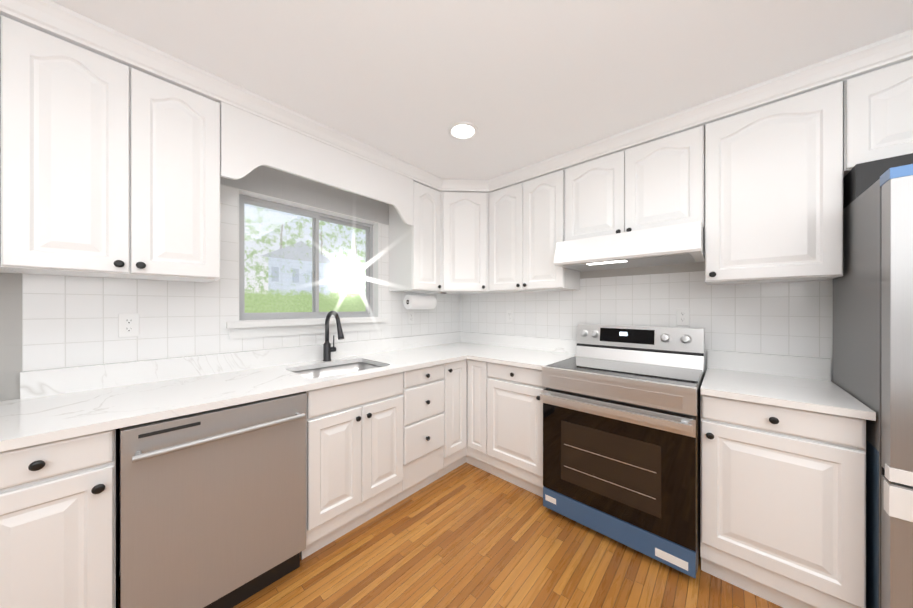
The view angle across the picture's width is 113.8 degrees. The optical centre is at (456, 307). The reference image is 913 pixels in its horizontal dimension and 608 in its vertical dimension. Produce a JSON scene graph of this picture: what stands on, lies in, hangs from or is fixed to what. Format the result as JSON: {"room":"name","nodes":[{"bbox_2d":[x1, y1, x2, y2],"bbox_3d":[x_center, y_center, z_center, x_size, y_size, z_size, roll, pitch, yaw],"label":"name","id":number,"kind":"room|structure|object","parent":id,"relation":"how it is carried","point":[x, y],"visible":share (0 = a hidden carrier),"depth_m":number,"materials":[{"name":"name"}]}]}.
{"room":"kitchen","nodes":[
{"label":"kitchen","id":0,"kind":"room"},
{"bbox_2d":[0,166,459,576],"bbox_3d":[-1.711,0.100,1.445,0.160,2.380,5.360,0,0,42],"label":"wall","id":1,"kind":"structure","parent":0,"point":[52,321],"depth_m":1.56,"materials":[{"name":"tile"}]},
{"bbox_2d":[0,28,18,272],"bbox_3d":[-1.871,-0.577,0.881,0.355,0.875,0.610,0,0,42],"label":"upper cabinet","id":2,"kind":"object","parent":1,"relation":"attached to","point":[3,270],"visible":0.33,"depth_m":1.04,"materials":[{"name":"white paint"}]},
{"bbox_2d":[0,15,219,282],"bbox_3d":[-1.461,-0.577,1.333,0.355,0.875,0.600,0,0,42],"label":"upper cabinet","id":3,"kind":"object","parent":1,"relation":"attached to","point":[110,168],"visible":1,"depth_m":1.18,"materials":[{"name":"white paint"}]},
{"bbox_2d":[220,101,412,225],"bbox_3d":[-0.751,-0.830,1.906,0.020,0.370,1.203,0,0,42],"label":"valance","id":4,"kind":"object","parent":3,"relation":"attached to","point":[249,142],"visible":1,"depth_m":1.72,"materials":[{"name":"white paint"}]},
{"bbox_2d":[118,313,139,337],"bbox_3d":[-1.593,0.087,1.448,0.008,0.115,0.070,0,0,42],"label":"electrical outlet","id":5,"kind":"object","parent":1,"relation":"attached to","point":[128,325],"visible":1,"depth_m":1.45,"materials":[{"name":"white plastic"}]},
{"bbox_2d":[20,332,459,398],"bbox_3d":[-0.869,0.320,2.235,0.020,0.110,2.735,0,0,42],"label":"backsplash","id":6,"kind":"structure","parent":1,"relation":"attached to","point":[41,383],"depth_m":1.60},
{"bbox_2d":[226,188,387,338],"bbox_3d":[-1.006,-0.262,2.162,0.170,0.894,1.090,0,0,42],"label":"sliding window","id":7,"kind":"structure","parent":1,"relation":"in","point":[255,325],"depth_m":2.13,"materials":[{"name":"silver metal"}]},
{"bbox_2d":[408,311,413,323],"bbox_3d":[-0.418,0.092,2.743,0.008,0.115,0.070,0,0,42],"label":"electrical outlet","id":8,"kind":"object","parent":1,"relation":"attached to","point":[410,317],"visible":1,"depth_m":2.74,"materials":[{"name":"white plastic"}]},
{"bbox_2d":[389,181,440,291],"bbox_3d":[-0.348,-0.578,2.560,0.355,0.875,0.307,0,0,42],"label":"upper cabinet","id":9,"kind":"object","parent":1,"relation":"attached to","point":[414,257],"visible":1,"depth_m":2.46,"materials":[{"name":"white paint"}]},
{"bbox_2d":[403,292,438,308],"bbox_3d":[-0.297,-0.062,2.623,0.121,0.156,0.365,0,0,42],"label":"paper towel","id":10,"kind":"object","parent":9,"relation":"attached to","point":[418,302],"visible":1,"depth_m":2.54,"materials":[{"name":"white paper"}]},
{"bbox_2d":[417,192,505,294],"bbox_3d":[0.062,-0.578,2.808,0.629,0.875,0.633,0,0,42],"label":"upper cabinet","id":11,"kind":"object","parent":1,"relation":"attached to","point":[441,258],"depth_m":2.58,"materials":[{"name":"white paint"}]},
{"bbox_2d":[117,462,782,607],"bbox_3d":[0.072,1.351,-0.280,5.120,0.120,5.520,0,0,42],"label":"floor","id":12,"kind":"structure","parent":0,"point":[466,535],"depth_m":1.48,"materials":[{"name":"brown wood"}]},
{"bbox_2d":[0,428,118,607],"bbox_3d":[-1.478,0.848,1.096,0.650,0.885,0.305,0,0,42],"label":"base cabinet","id":13,"kind":"object","parent":12,"relation":"on","point":[59,523],"visible":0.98,"depth_m":0.93,"materials":[{"name":"white paint"}]},
{"bbox_2d":[121,392,305,607],"bbox_3d":[-1.140,0.854,1.414,0.686,0.872,0.597,0,0,42],"label":"dishwasher","id":14,"kind":"object","parent":12,"relation":"on","point":[213,508],"visible":0.96,"depth_m":1.19,"materials":[{"name":"silver metal"}]},
{"bbox_2d":[300,372,402,559],"bbox_3d":[-0.756,0.848,1.892,0.650,0.885,0.595,0,0,42],"label":"base cabinet","id":15,"kind":"object","parent":12,"relation":"on","point":[354,454],"visible":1,"depth_m":1.65,"materials":[{"name":"white paint"}]},
{"bbox_2d":[397,364,443,502],"bbox_3d":[-0.428,0.847,2.252,0.650,0.885,0.375,0,0,42],"label":"drawers","id":16,"kind":"object","parent":12,"relation":"on","point":[423,416],"visible":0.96,"depth_m":2.04,"materials":[{"name":"white paint"}]},
{"bbox_2d":[438,359,491,478],"bbox_3d":[0.050,0.847,2.661,0.811,0.885,0.869,0,0,42],"label":"base cabinet","id":17,"kind":"object","parent":12,"relation":"on","point":[457,451],"depth_m":2.30,"materials":[{"name":"white paint"}]},
{"bbox_2d":[0,344,491,451],"bbox_3d":[-0.648,0.390,2.002,0.660,0.030,2.783,0,0,42],"label":"countertop","id":18,"kind":"structure","parent":17,"relation":"on","point":[27,422],"depth_m":1.26,"materials":[{"name":"stone"}]},
{"bbox_2d":[323,311,343,360],"bbox_3d":[-0.827,0.198,2.041,0.253,0.353,0.086,0,0,42],"label":"faucet","id":19,"kind":"object","parent":18,"relation":"on","point":[328,349],"visible":0.98,"depth_m":2.08,"materials":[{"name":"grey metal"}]},
{"bbox_2d":[294,362,380,392],"bbox_3d":[-0.739,0.508,1.890,0.446,0.205,0.561,0,0,42],"label":"undermount sink","id":20,"kind":"object","parent":18,"relation":"in","point":[332,370],"visible":0.04,"depth_m":2.08,"materials":[{"name":"silver metal"}]},
{"bbox_2d":[428,342,493,349],"bbox_3d":[0.078,0.390,2.781,0.330,0.030,0.653,0,0,42],"label":"countertop","id":21,"kind":"structure","parent":17,"relation":"on","point":[459,345],"depth_m":2.86,"materials":[{"name":"stone"}]},
{"bbox_2d":[468,346,574,369],"bbox_3d":[0.547,0.390,2.361,0.630,0.030,0.646,0,0,42],"label":"countertop","id":22,"kind":"structure","parent":17,"relation":"on","point":[519,357],"depth_m":2.28,"materials":[{"name":"stone"}]},
{"bbox_2d":[487,362,545,496],"bbox_3d":[0.600,0.847,2.310,0.470,0.885,0.650,0,0,42],"label":"base cabinet","id":23,"kind":"object","parent":12,"relation":"on","point":[515,428],"visible":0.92,"depth_m":2.08,"materials":[{"name":"white paint"}]},
{"bbox_2d":[540,324,703,578],"bbox_3d":[1.025,0.711,1.847,0.758,1.158,0.718,0,0,42],"label":"electric range","id":24,"kind":"object","parent":12,"relation":"on","point":[621,434],"visible":1,"depth_m":1.61,"materials":[{"name":"silver metal"}]},
{"bbox_2d":[700,392,865,607],"bbox_3d":[1.528,0.848,1.468,0.475,0.885,0.650,0,0,42],"label":"base cabinet","id":25,"kind":"object","parent":12,"relation":"on","point":[783,507],"visible":0.98,"depth_m":1.23,"materials":[{"name":"white paint"}]},
{"bbox_2d":[701,368,875,420],"bbox_3d":[1.534,0.390,1.465,0.484,0.030,0.646,0,0,42],"label":"countertop","id":26,"kind":"structure","parent":25,"relation":"on","point":[820,396],"depth_m":1.33,"materials":[{"name":"stone"}]},
{"bbox_2d":[833,153,912,607],"bbox_3d":[2.007,0.336,0.949,0.902,1.868,0.718,0,0,42],"label":"refrigerator","id":27,"kind":"object","parent":12,"relation":"on","point":[873,327],"visible":0.77,"depth_m":1.04,"materials":[{"name":"silver metal"}]},
{"bbox_2d":[50,0,912,179],"bbox_3d":[0.072,-1.149,-0.281,5.120,0.120,5.520,0,0,42],"label":"ceiling","id":28,"kind":"structure","parent":0,"point":[520,83],"depth_m":1.29,"materials":[{"name":"white paint"}]},
{"bbox_2d":[0,0,912,192],"bbox_3d":[0.212,-1.047,0.632,3.180,0.084,3.060,0,0,42],"label":"crown molding","id":29,"kind":"structure","parent":28,"relation":"attached to","point":[52,18],"depth_m":1.43,"materials":[{"name":"white paint"}]},
{"bbox_2d":[448,122,477,139],"bbox_3d":[0.040,-1.086,1.841,0.190,0.008,0.190,0,0,42],"label":"recessed light","id":30,"kind":"object","parent":28,"relation":"in","point":[462,130],"visible":1,"depth_m":1.83,"materials":[{"name":"white plastic"}]},
{"bbox_2d":[460,271,832,381],"bbox_3d":[1.873,0.100,1.704,4.800,2.380,0.160,0,0,42],"label":"wall","id":31,"kind":"structure","parent":0,"point":[787,318],"depth_m":1.94,"materials":[{"name":"tile"}]},
{"bbox_2d":[460,332,576,353],"bbox_3d":[0.524,0.320,2.804,1.260,0.110,0.020,0,0,42],"label":"backsplash","id":32,"kind":"structure","parent":31,"relation":"attached to","point":[534,343],"depth_m":2.72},
{"bbox_2d":[489,169,579,292],"bbox_3d":[0.627,-0.578,2.484,0.665,0.875,0.355,0,0,42],"label":"upper cabinet","id":33,"kind":"object","parent":31,"relation":"attached to","point":[526,226],"visible":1,"depth_m":2.34,"materials":[{"name":"white paint"}]},
{"bbox_2d":[565,125,704,240],"bbox_3d":[1.164,-0.730,1.997,0.775,0.570,0.355,0,0,42],"label":"upper cabinet","id":34,"kind":"object","parent":31,"relation":"attached to","point":[656,183],"visible":0.94,"depth_m":1.83,"materials":[{"name":"white paint"}]},
{"bbox_2d":[554,221,704,278],"bbox_3d":[1.111,-0.337,1.939,0.775,0.214,0.513,0,0,42],"label":"range hood","id":35,"kind":"object","parent":34,"relation":"attached to","point":[677,248],"visible":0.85,"depth_m":1.79,"materials":[{"name":"white metal"}]},
{"bbox_2d":[676,308,689,325],"bbox_3d":[1.479,0.062,1.947,0.070,0.115,0.008,0,0,42],"label":"electrical outlet","id":36,"kind":"object","parent":31,"relation":"attached to","point":[682,316],"visible":1,"depth_m":1.94,"materials":[{"name":"white plastic"}]},
{"bbox_2d":[707,350,830,380],"bbox_3d":[1.745,0.320,1.697,0.484,0.110,0.020,0,0,42],"label":"backsplash","id":37,"kind":"structure","parent":31,"relation":"attached to","point":[783,365],"depth_m":1.67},
{"bbox_2d":[705,81,842,284],"bbox_3d":[1.628,-0.577,1.576,0.472,0.875,0.355,0,0,42],"label":"upper cabinet","id":38,"kind":"object","parent":31,"relation":"attached to","point":[774,192],"visible":1,"depth_m":1.44,"materials":[{"name":"white paint"}]},
{"bbox_2d":[843,59,912,177],"bbox_3d":[2.149,-0.810,1.103,0.930,0.410,0.355,0,0,42],"label":"upper cabinet","id":39,"kind":"object","parent":31,"relation":"attached to","point":[878,114],"visible":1,"depth_m":1.25,"materials":[{"name":"white paint"}]},
{"label":"outside","id":40,"kind":"structure","parent":0,"visible":0},
{"bbox_2d":[244,203,365,312],"bbox_3d":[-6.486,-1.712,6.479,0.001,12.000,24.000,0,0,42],"label":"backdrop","id":41,"kind":"structure","parent":40,"point":[259,263],"depth_m":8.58,"materials":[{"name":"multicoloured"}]}
]}

